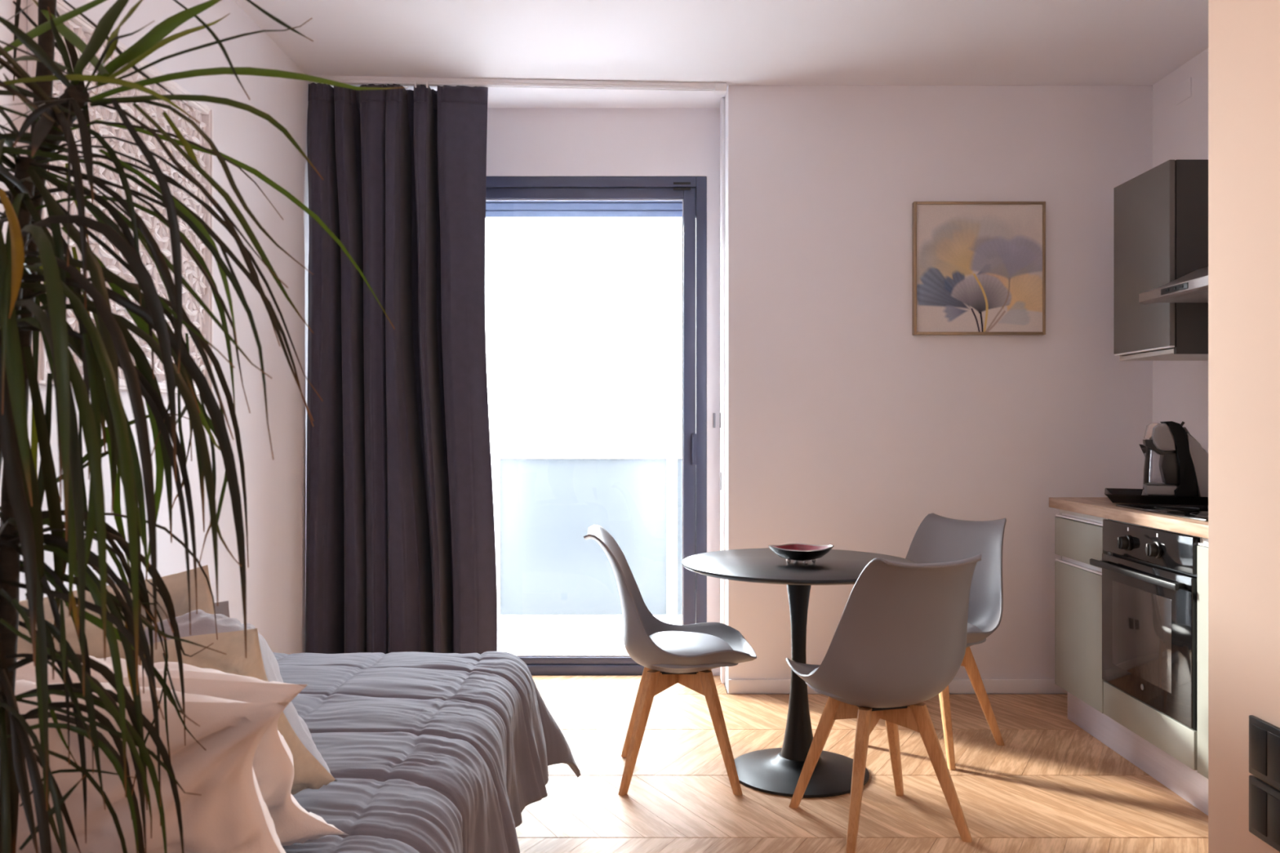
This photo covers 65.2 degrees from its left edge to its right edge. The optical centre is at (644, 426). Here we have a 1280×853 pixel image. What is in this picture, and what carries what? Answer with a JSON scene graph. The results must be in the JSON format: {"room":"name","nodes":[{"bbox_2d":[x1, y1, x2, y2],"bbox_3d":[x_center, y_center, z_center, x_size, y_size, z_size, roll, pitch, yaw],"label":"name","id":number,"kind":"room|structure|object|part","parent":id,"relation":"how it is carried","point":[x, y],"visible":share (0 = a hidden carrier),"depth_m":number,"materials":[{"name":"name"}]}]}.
{"room":"studio apartment","nodes":[
{"label":"studio apartment","id":0,"kind":"room"},
{"bbox_2d":[0,0,309,654],"bbox_3d":[-1.560,-0.160,1.010,0.200,2.712,8.020,0,0,0],"label":"wall","id":1,"kind":"structure","parent":0,"point":[276,489],"depth_m":3.69,"materials":[{"name":"white paint"}]},
{"bbox_2d":[26,0,213,395],"bbox_3d":[-1.441,-0.576,2.835,0.036,0.950,0.950,0,0,0],"label":"carved panel","id":2,"kind":"object","parent":1,"relation":"attached to","point":[84,29],"visible":0.3,"depth_m":2.89,"materials":[{"name":"white paint"}]},
{"bbox_2d":[497,612,682,655],"bbox_3d":[0.000,1.299,5.785,6.400,0.170,1.530,0,0,0],"label":"floor","id":3,"kind":"structure","parent":0,"point":[515,637],"depth_m":5.76,"materials":[{"name":"tile"}]},
{"bbox_2d":[490,453,682,619],"bbox_3d":[-0.290,0.693,6.304,5.480,1.042,0.064,0,0,0],"label":"balcony balustrade","id":4,"kind":"object","parent":3,"relation":"on","point":[544,509],"visible":0.24,"depth_m":6.30,"materials":[{"name":"glass"}]},
{"bbox_3d":[-0.945,0.703,6.305,0.052,1.022,0.050,0,0,0],"label":"post","id":5,"kind":"part","parent":4,"relation":"part of","materials":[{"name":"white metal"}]},
{"bbox_3d":[-0.290,0.182,6.304,5.480,0.020,0.064,0,0,0],"label":"rail","id":6,"kind":"part","parent":4,"relation":"part of","materials":[{"name":"white metal"}]},
{"bbox_3d":[-0.290,1.202,6.303,5.480,0.020,0.035,0,0,0],"label":"rail","id":7,"kind":"part","parent":4,"relation":"part of","materials":[{"name":"white metal"}]},
{"bbox_3d":[0.172,0.703,6.305,0.052,1.022,0.050,0,0,0],"label":"post","id":8,"kind":"part","parent":4,"relation":"part of","materials":[{"name":"white metal"}]},
{"bbox_3d":[0.731,0.695,6.305,1.053,0.986,0.010,0,0,0],"label":"glass panel","id":9,"kind":"part","parent":4,"relation":"part of","materials":[{"name":"grey"}]},
{"bbox_2d":[486,107,719,675],"bbox_3d":[-0.545,-0.160,4.890,1.830,2.712,0.260,0,0,0],"label":"wall","id":10,"kind":"structure","parent":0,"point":[521,141],"depth_m":4.76,"materials":[{"name":"white paint"}]},
{"bbox_2d":[485,200,682,217],"bbox_3d":[-0.502,-1.098,4.895,1.588,0.152,0.020,0,0,0],"label":"roller shutter","id":11,"kind":"object","parent":10,"relation":"attached to","point":[494,209],"visible":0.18,"depth_m":4.88,"materials":[{"name":"plastic"}]},
{"bbox_2d":[485,176,706,675],"bbox_3d":[-0.502,-0.004,4.801,1.596,2.377,0.098,0,0,0],"label":"door","id":12,"kind":"structure","parent":10,"relation":"attached to","point":[691,190],"depth_m":4.77,"materials":[{"name":"grey metal"}]},
{"bbox_3d":[0.239,0.109,4.764,0.026,0.150,0.024,0,0,0],"label":"pull handle","id":13,"kind":"part","parent":12,"relation":"part of","materials":[{"name":"silver metal"}]},
{"bbox_2d":[234,0,1208,107],"bbox_3d":[0.398,-1.616,0.910,4.115,0.200,8.220,0,0,0],"label":"ceiling","id":14,"kind":"structure","parent":0,"point":[733,42],"depth_m":3.92,"materials":[{"name":"white paint"}]},
{"bbox_2d":[307,75,726,94],"bbox_3d":[-0.547,-1.496,4.375,1.818,0.039,0.048,0,0,-3],"label":"rail","id":15,"kind":"object","parent":14,"relation":"attached to","point":[718,88],"visible":0.84,"depth_m":4.37,"materials":[{"name":"white metal"}]},
{"bbox_2d":[305,80,497,654],"bbox_3d":[-1.056,-0.168,4.403,0.818,2.644,0.303,0,0,-5],"label":"curtain","id":16,"kind":"object","parent":15,"relation":"hanging from","point":[401,540],"visible":0.94,"depth_m":4.31,"materials":[{"name":"grey fabric"}]},
{"bbox_2d":[515,675,1208,852],"bbox_3d":[0.398,1.244,0.910,4.115,0.120,8.220,0,0,0],"label":"floor","id":17,"kind":"structure","parent":0,"point":[1052,786],"depth_m":3.23,"materials":[{"name":"brown wood"}]},
{"bbox_2d":[0,0,408,852],"bbox_3d":[-0.541,0.325,0.835,0.609,1.719,0.498,0,0,0],"label":"dracaena","id":18,"kind":"object","parent":17,"relation":"on","point":[29,256],"visible":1,"depth_m":0.85,"materials":[{"name":"plant"}]},
{"bbox_2d":[583,524,756,795],"bbox_3d":[0.089,0.767,3.405,0.578,0.835,0.494,0,0,0],"label":"dining chair","id":19,"kind":"object","parent":17,"relation":"on","point":[669,655],"visible":1,"depth_m":3.28,"materials":[{"name":"grey plastic"}]},
{"bbox_3d":[-0.017,0.998,3.537,0.177,0.372,0.034,0,0,45],"label":"leg","id":20,"kind":"part","parent":19,"relation":"part of","materials":[{"name":"brown wood"}]},
{"bbox_3d":[-0.017,0.998,3.273,0.034,0.372,0.177,0,0,45],"label":"leg","id":21,"kind":"part","parent":19,"relation":"part of","materials":[{"name":"brown wood"}]},
{"bbox_3d":[0.115,0.858,3.405,0.024,0.079,0.300,0,0,45],"label":"cross rail","id":22,"kind":"part","parent":19,"relation":"part of","materials":[{"name":"brown wood"}]},
{"bbox_3d":[0.115,0.822,3.405,0.150,0.007,0.150,0,0,0],"label":"mounting plate","id":23,"kind":"part","parent":19,"relation":"part of","materials":[{"name":"black plastic"}]},
{"bbox_3d":[0.115,0.858,3.405,0.300,0.079,0.024,0,0,45],"label":"cross rail","id":24,"kind":"part","parent":19,"relation":"part of","materials":[{"name":"brown wood"}]},
{"bbox_3d":[0.247,0.998,3.273,0.034,0.372,0.177,0,0,-45],"label":"leg","id":25,"kind":"part","parent":19,"relation":"part of","materials":[{"name":"brown wood"}]},
{"bbox_2d":[681,547,915,797],"bbox_3d":[0.527,0.824,3.420,0.800,0.720,0.800,0,0,0],"label":"dining table","id":26,"kind":"object","parent":17,"relation":"on","point":[776,771],"visible":0.71,"depth_m":3.38,"materials":[{"name":"black metal"}]},
{"bbox_2d":[768,542,834,564],"bbox_3d":[0.532,0.434,3.400,0.182,0.059,0.182,0,0,-44],"label":"bowl","id":27,"kind":"object","parent":26,"relation":"on","point":[793,551],"visible":1,"depth_m":3.37,"materials":[{"name":"black ceramic"}]},
{"bbox_3d":[0.527,1.154,3.420,0.472,0.060,0.472,0,0,0],"label":"foot plate","id":28,"kind":"part","parent":26,"relation":"part of","materials":[{"name":"black metal"}]},
{"bbox_2d":[785,554,981,852],"bbox_3d":[0.700,0.767,2.960,0.494,0.835,0.578,0,0,-16],"label":"dining chair","id":29,"kind":"object","parent":17,"relation":"on","point":[899,640],"visible":1,"depth_m":2.80,"materials":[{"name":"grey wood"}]},
{"bbox_3d":[0.530,0.998,3.075,0.177,0.372,0.034,0,0,29],"label":"leg","id":30,"kind":"part","parent":29,"relation":"part of","materials":[{"name":"brown wood"}]},
{"bbox_3d":[0.603,0.998,2.822,0.034,0.372,0.177,0,0,29],"label":"leg","id":31,"kind":"part","parent":29,"relation":"part of","materials":[{"name":"brown wood"}]},
{"bbox_3d":[0.693,0.858,2.985,0.024,0.079,0.300,0,0,29],"label":"cross rail","id":32,"kind":"part","parent":29,"relation":"part of","materials":[{"name":"brown wood"}]},
{"bbox_3d":[0.693,0.858,2.985,0.300,0.079,0.024,0,0,29],"label":"cross rail","id":33,"kind":"part","parent":29,"relation":"part of","materials":[{"name":"brown wood"}]},
{"bbox_3d":[0.693,0.822,2.985,0.150,0.007,0.150,0,0,-16],"label":"mounting plate","id":34,"kind":"part","parent":29,"relation":"part of","materials":[{"name":"black plastic"}]},
{"bbox_3d":[0.783,0.998,3.148,0.034,0.372,0.177,0,0,29],"label":"leg","id":35,"kind":"part","parent":29,"relation":"part of","materials":[{"name":"brown wood"}]},
{"bbox_3d":[0.856,0.998,2.894,0.177,0.372,0.034,0,0,29],"label":"leg","id":36,"kind":"part","parent":29,"relation":"part of","materials":[{"name":"brown wood"}]},
{"bbox_2d":[905,513,1006,770],"bbox_3d":[1.080,0.767,3.738,0.578,0.835,0.494,0,0,-45],"label":"dining chair","id":37,"kind":"object","parent":17,"relation":"on","point":[938,539],"visible":0.28,"depth_m":3.77,"materials":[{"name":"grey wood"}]},
{"bbox_3d":[1.062,0.998,3.533,0.034,0.372,0.177,0,0,0],"label":"leg","id":38,"kind":"part","parent":37,"relation":"part of","materials":[{"name":"brown wood"}]},
{"bbox_3d":[1.062,0.858,3.720,0.300,0.079,0.024,0,0,0],"label":"cross rail","id":39,"kind":"part","parent":37,"relation":"part of","materials":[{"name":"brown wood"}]},
{"bbox_3d":[1.249,0.998,3.720,0.177,0.372,0.034,0,0,0],"label":"leg","id":40,"kind":"part","parent":37,"relation":"part of","materials":[{"name":"brown wood"}]},
{"bbox_2d":[1054,509,1108,713],"bbox_3d":[1.956,0.687,3.838,0.592,0.714,0.423,0,0,0],"label":"base cabinet","id":41,"kind":"object","parent":17,"relation":"on","point":[1078,537],"visible":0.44,"depth_m":3.83,"materials":[{"name":"grey laminate"}]},
{"bbox_3d":[1.669,0.441,3.838,0.019,0.150,0.421,0,0,0],"label":"drawer","id":42,"kind":"part","parent":41,"relation":"part of","materials":[{"name":"beige laminate"}]},
{"bbox_2d":[1067,692,1208,815],"bbox_3d":[1.982,1.115,3.137,0.541,0.138,1.826,0,0,0],"label":"plinth","id":43,"kind":"object","parent":17,"relation":"on","point":[1179,778],"visible":0.34,"depth_m":3.43,"materials":[{"name":"laminate"}]},
{"bbox_2d":[1103,519,1201,770],"bbox_3d":[1.956,0.687,3.321,0.592,0.714,0.603,0,0,0],"label":"base cabinet","id":44,"kind":"object","parent":17,"relation":"on","point":[1175,739],"visible":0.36,"depth_m":3.27,"materials":[{"name":"beige laminate"}]},
{"bbox_2d":[1048,497,1208,538],"bbox_3d":[1.948,0.308,3.144,0.611,0.040,1.841,0,0,0],"label":"countertop","id":45,"kind":"structure","parent":44,"relation":"on","point":[1100,507],"depth_m":3.42,"materials":[{"name":"brown wood"}]},
{"bbox_2d":[1104,488,1208,505],"bbox_3d":[1.970,0.264,3.739,0.454,0.032,0.404,0,0,25],"label":"serving tray","id":46,"kind":"object","parent":45,"relation":"on","point":[1114,495],"visible":0.53,"depth_m":3.61,"materials":[{"name":"black plastic"}]},
{"bbox_2d":[1138,444,1151,495],"bbox_3d":[1.993,0.158,3.825,0.134,0.233,0.168,0,0,-39],"label":"kettle","id":47,"kind":"object","parent":46,"relation":"on","point":[1147,451],"visible":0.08,"depth_m":3.84,"materials":[{"name":"black plastic"}]},
{"bbox_2d":[1142,421,1208,497],"bbox_3d":[1.958,0.128,3.672,0.224,0.294,0.153,0,0,22],"label":"coffee machine","id":48,"kind":"object","parent":46,"relation":"on","point":[1183,462],"visible":0.89,"depth_m":3.61,"materials":[{"name":"black plastic"}]},
{"bbox_3d":[1.878,0.017,3.704,0.047,0.059,0.085,0,0,22],"label":"lever","id":49,"kind":"part","parent":48,"relation":"part of","materials":[{"name":"silver metal"}]},
{"bbox_2d":[1142,483,1177,495],"bbox_3d":[1.903,0.231,3.694,0.138,0.036,0.151,0,0,0],"label":"drip tray","id":50,"kind":"object","parent":48,"relation":"on","point":[1150,489],"depth_m":3.64,"materials":[{"name":"black plastic"}]},
{"bbox_2d":[1115,504,1208,521],"bbox_3d":[1.942,0.284,3.310,0.495,0.007,0.580,0,0,0],"label":"cooktop","id":51,"kind":"object","parent":45,"relation":"in","point":[1200,513],"visible":0.43,"depth_m":3.37,"materials":[{"name":"black glass"}]},
{"bbox_2d":[1089,519,1199,728],"bbox_3d":[1.907,0.626,3.324,0.595,0.580,0.599,0,0,0],"label":"oven","id":52,"kind":"object","parent":44,"relation":"in","point":[1149,578],"visible":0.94,"depth_m":3.26,"materials":[{"name":"black glass"}]},
{"bbox_3d":[1.641,0.399,3.430,0.034,0.054,0.054,0,0,0],"label":"knob","id":53,"kind":"part","parent":52,"relation":"part of","materials":[{"name":"black plastic"}]},
{"bbox_3d":[1.633,0.489,3.329,0.046,0.022,0.587,0,0,0],"label":"handle","id":54,"kind":"part","parent":52,"relation":"part of","materials":[{"name":"black metal"}]},
{"bbox_3d":[1.670,0.393,3.322,0.024,0.113,0.597,0,0,0],"label":"control panel","id":55,"kind":"part","parent":52,"relation":"part of","materials":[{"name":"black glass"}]},
{"bbox_3d":[1.641,0.399,3.235,0.034,0.054,0.054,0,0,0],"label":"knob","id":56,"kind":"part","parent":52,"relation":"part of","materials":[{"name":"black plastic"}]},
{"bbox_3d":[1.669,0.981,3.321,0.019,0.118,0.599,0,0,0],"label":"panel","id":57,"kind":"part","parent":44,"relation":"part of","materials":[{"name":"beige laminate"}]},
{"bbox_2d":[1197,537,1208,778],"bbox_3d":[1.956,0.687,2.718,0.592,0.714,0.596,0,0,0],"label":"base cabinet","id":58,"kind":"object","parent":17,"relation":"on","point":[1202,548],"visible":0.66,"depth_m":2.97,"materials":[{"name":"grey laminate"}]},
{"bbox_3d":[-0.927,0.854,1.935,1.034,0.660,1.930,0,0,0],"label":"bed","id":59,"kind":"object","parent":17,"relation":"on","visible":0},
{"bbox_2d":[272,651,580,852],"bbox_3d":[-0.820,0.861,2.104,1.249,0.459,2.022,0,0,0],"label":"duvet","id":60,"kind":"object","parent":59,"relation":"on","point":[424,752],"visible":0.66,"depth_m":2.16,"materials":[{"name":"grey fabric"}]},
{"bbox_2d":[18,564,213,626],"bbox_3d":[-0.946,0.435,1.794,0.526,0.394,0.204,0,0,0],"label":"cushion","id":61,"kind":"object","parent":60,"relation":"on","point":[176,584],"visible":0.07,"depth_m":1.72,"materials":[{"name":"beige fabric"}]},
{"bbox_2d":[14,680,288,852],"bbox_3d":[-0.778,0.454,1.166,0.803,0.370,0.307,0,0,0],"label":"pillow","id":62,"kind":"object","parent":60,"relation":"on","point":[231,815],"visible":0.62,"depth_m":1.06,"materials":[{"name":"white fabric"}]},
{"bbox_2d":[15,655,347,846],"bbox_3d":[-0.845,0.464,1.380,0.845,0.342,0.347,0,0,0],"label":"pillow","id":63,"kind":"object","parent":60,"relation":"on","point":[273,764],"visible":0.25,"depth_m":1.31,"materials":[{"name":"white fabric"}]},
{"bbox_2d":[17,617,145,665],"bbox_3d":[-0.923,0.416,1.485,0.416,0.284,0.138,0,0,0],"label":"cushion","id":64,"kind":"object","parent":63,"relation":"on","point":[94,634],"visible":0.07,"depth_m":1.42,"materials":[{"name":"beige fabric"}]},
{"bbox_2d":[214,600,229,617],"bbox_3d":[-1.012,0.494,2.023,0.422,0.302,0.157,0,0,6],"label":"cushion","id":65,"kind":"object","parent":60,"relation":"on","point":[222,608],"visible":0.02,"depth_m":1.97,"materials":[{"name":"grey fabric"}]},
{"bbox_2d":[144,609,337,795],"bbox_3d":[-0.777,0.469,1.611,0.473,0.362,0.304,0,0,9],"label":"cushion","id":66,"kind":"object","parent":60,"relation":"on","point":[311,771],"visible":0.18,"depth_m":1.50,"materials":[{"name":"beige fabric"}]},
{"bbox_2d":[724,85,1152,694],"bbox_3d":[1.413,-0.160,4.730,2.085,2.712,0.580,0,0,0],"label":"wall","id":67,"kind":"structure","parent":0,"point":[846,428],"depth_m":4.44,"materials":[{"name":"white paint"}]},
{"bbox_2d":[712,97,724,684],"bbox_3d":[0.355,-0.165,4.681,0.036,2.698,0.164,0,0,-10],"label":"trim","id":68,"kind":"structure","parent":67,"relation":"attached to","point":[722,415],"depth_m":4.60,"materials":[{"name":"white paint"}]},
{"bbox_3d":[0.331,-0.029,4.754,0.011,0.070,0.012,0,0,0],"label":"catch plate","id":69,"kind":"part","parent":68,"relation":"part of","materials":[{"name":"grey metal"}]},
{"bbox_3d":[0.351,-0.029,4.654,0.006,0.070,0.012,0,0,0],"label":"catch plate","id":70,"kind":"part","parent":68,"relation":"part of","materials":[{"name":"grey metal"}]},
{"bbox_3d":[0.351,0.253,4.614,0.006,0.082,0.012,0,0,0],"label":"catch plate","id":71,"kind":"part","parent":68,"relation":"part of","materials":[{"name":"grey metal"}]},
{"bbox_2d":[728,679,1067,693],"bbox_3d":[1.312,1.153,4.434,1.885,0.062,0.012,0,0,0],"label":"baseboard","id":72,"kind":"structure","parent":67,"relation":"attached to","point":[735,686],"depth_m":4.43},
{"bbox_2d":[911,201,1045,335],"bbox_3d":[1.477,-0.699,4.421,0.580,0.587,0.035,0,0,0],"label":"framed picture","id":73,"kind":"object","parent":67,"relation":"attached to","point":[979,268],"visible":1,"depth_m":4.41,"materials":[{"name":"multicoloured paper"}]},
{"bbox_2d":[1152,48,1208,483],"bbox_3d":[2.355,-0.160,3.330,0.200,2.712,2.220,0,0,0],"label":"wall","id":74,"kind":"structure","parent":0,"point":[1180,131],"depth_m":4.19,"materials":[{"name":"white paint"}]},
{"bbox_2d":[1113,159,1208,360],"bbox_3d":[2.069,-0.610,3.805,0.368,0.698,0.430,0,0,0],"label":"upper cabinet","id":75,"kind":"object","parent":74,"relation":"attached to","point":[1161,214],"visible":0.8,"depth_m":3.67,"materials":[{"name":"grey laminate"}]},
{"bbox_3d":[1.895,-0.625,3.805,0.020,0.668,0.428,0,0,0],"label":"door","id":76,"kind":"part","parent":75,"relation":"part of","materials":[{"name":"grey laminate"}]},
{"bbox_3d":[2.081,-0.610,3.599,0.344,0.698,0.018,0,0,0],"label":"panel","id":77,"kind":"part","parent":75,"relation":"part of","materials":[{"name":"grey laminate"}]},
{"bbox_2d":[1138,266,1208,304],"bbox_3d":[2.010,-0.499,3.291,0.483,0.123,0.607,0,0,0],"label":"range hood","id":78,"kind":"object","parent":74,"relation":"attached to","point":[1192,287],"visible":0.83,"depth_m":3.40,"materials":[{"name":"metal"}]},
{"bbox_2d":[1175,76,1191,105],"bbox_3d":[2.252,-1.401,4.180,0.006,0.080,0.120,0,0,0],"label":"cover plate","id":79,"kind":"object","parent":74,"relation":"attached to","point":[1184,90],"visible":1,"depth_m":4.17,"materials":[{"name":"white paint"}]},
{"bbox_2d":[1208,0,1279,852],"bbox_3d":[1.853,-0.160,-0.390,1.205,2.712,5.220,0,0,0],"label":"wall","id":80,"kind":"structure","parent":0,"point":[1244,35],"depth_m":2.10,"materials":[{"name":"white paint"}]},
{"bbox_2d":[1248,715,1279,790],"bbox_3d":[1.244,0.651,1.962,0.012,0.119,0.181,0,0,0],"label":"switch plate","id":81,"kind":"object","parent":80,"relation":"attached to","point":[1264,736],"visible":1,"depth_m":2.00,"materials":[{"name":"black plastic"}]},
{"bbox_2d":[1248,775,1279,852],"bbox_3d":[1.244,0.773,1.962,0.012,0.117,0.181,0,0,0],"label":"switch plate","id":82,"kind":"object","parent":80,"relation":"attached to","point":[1264,798],"visible":1,"depth_m":2.00,"materials":[{"name":"black plastic"}]}
]}

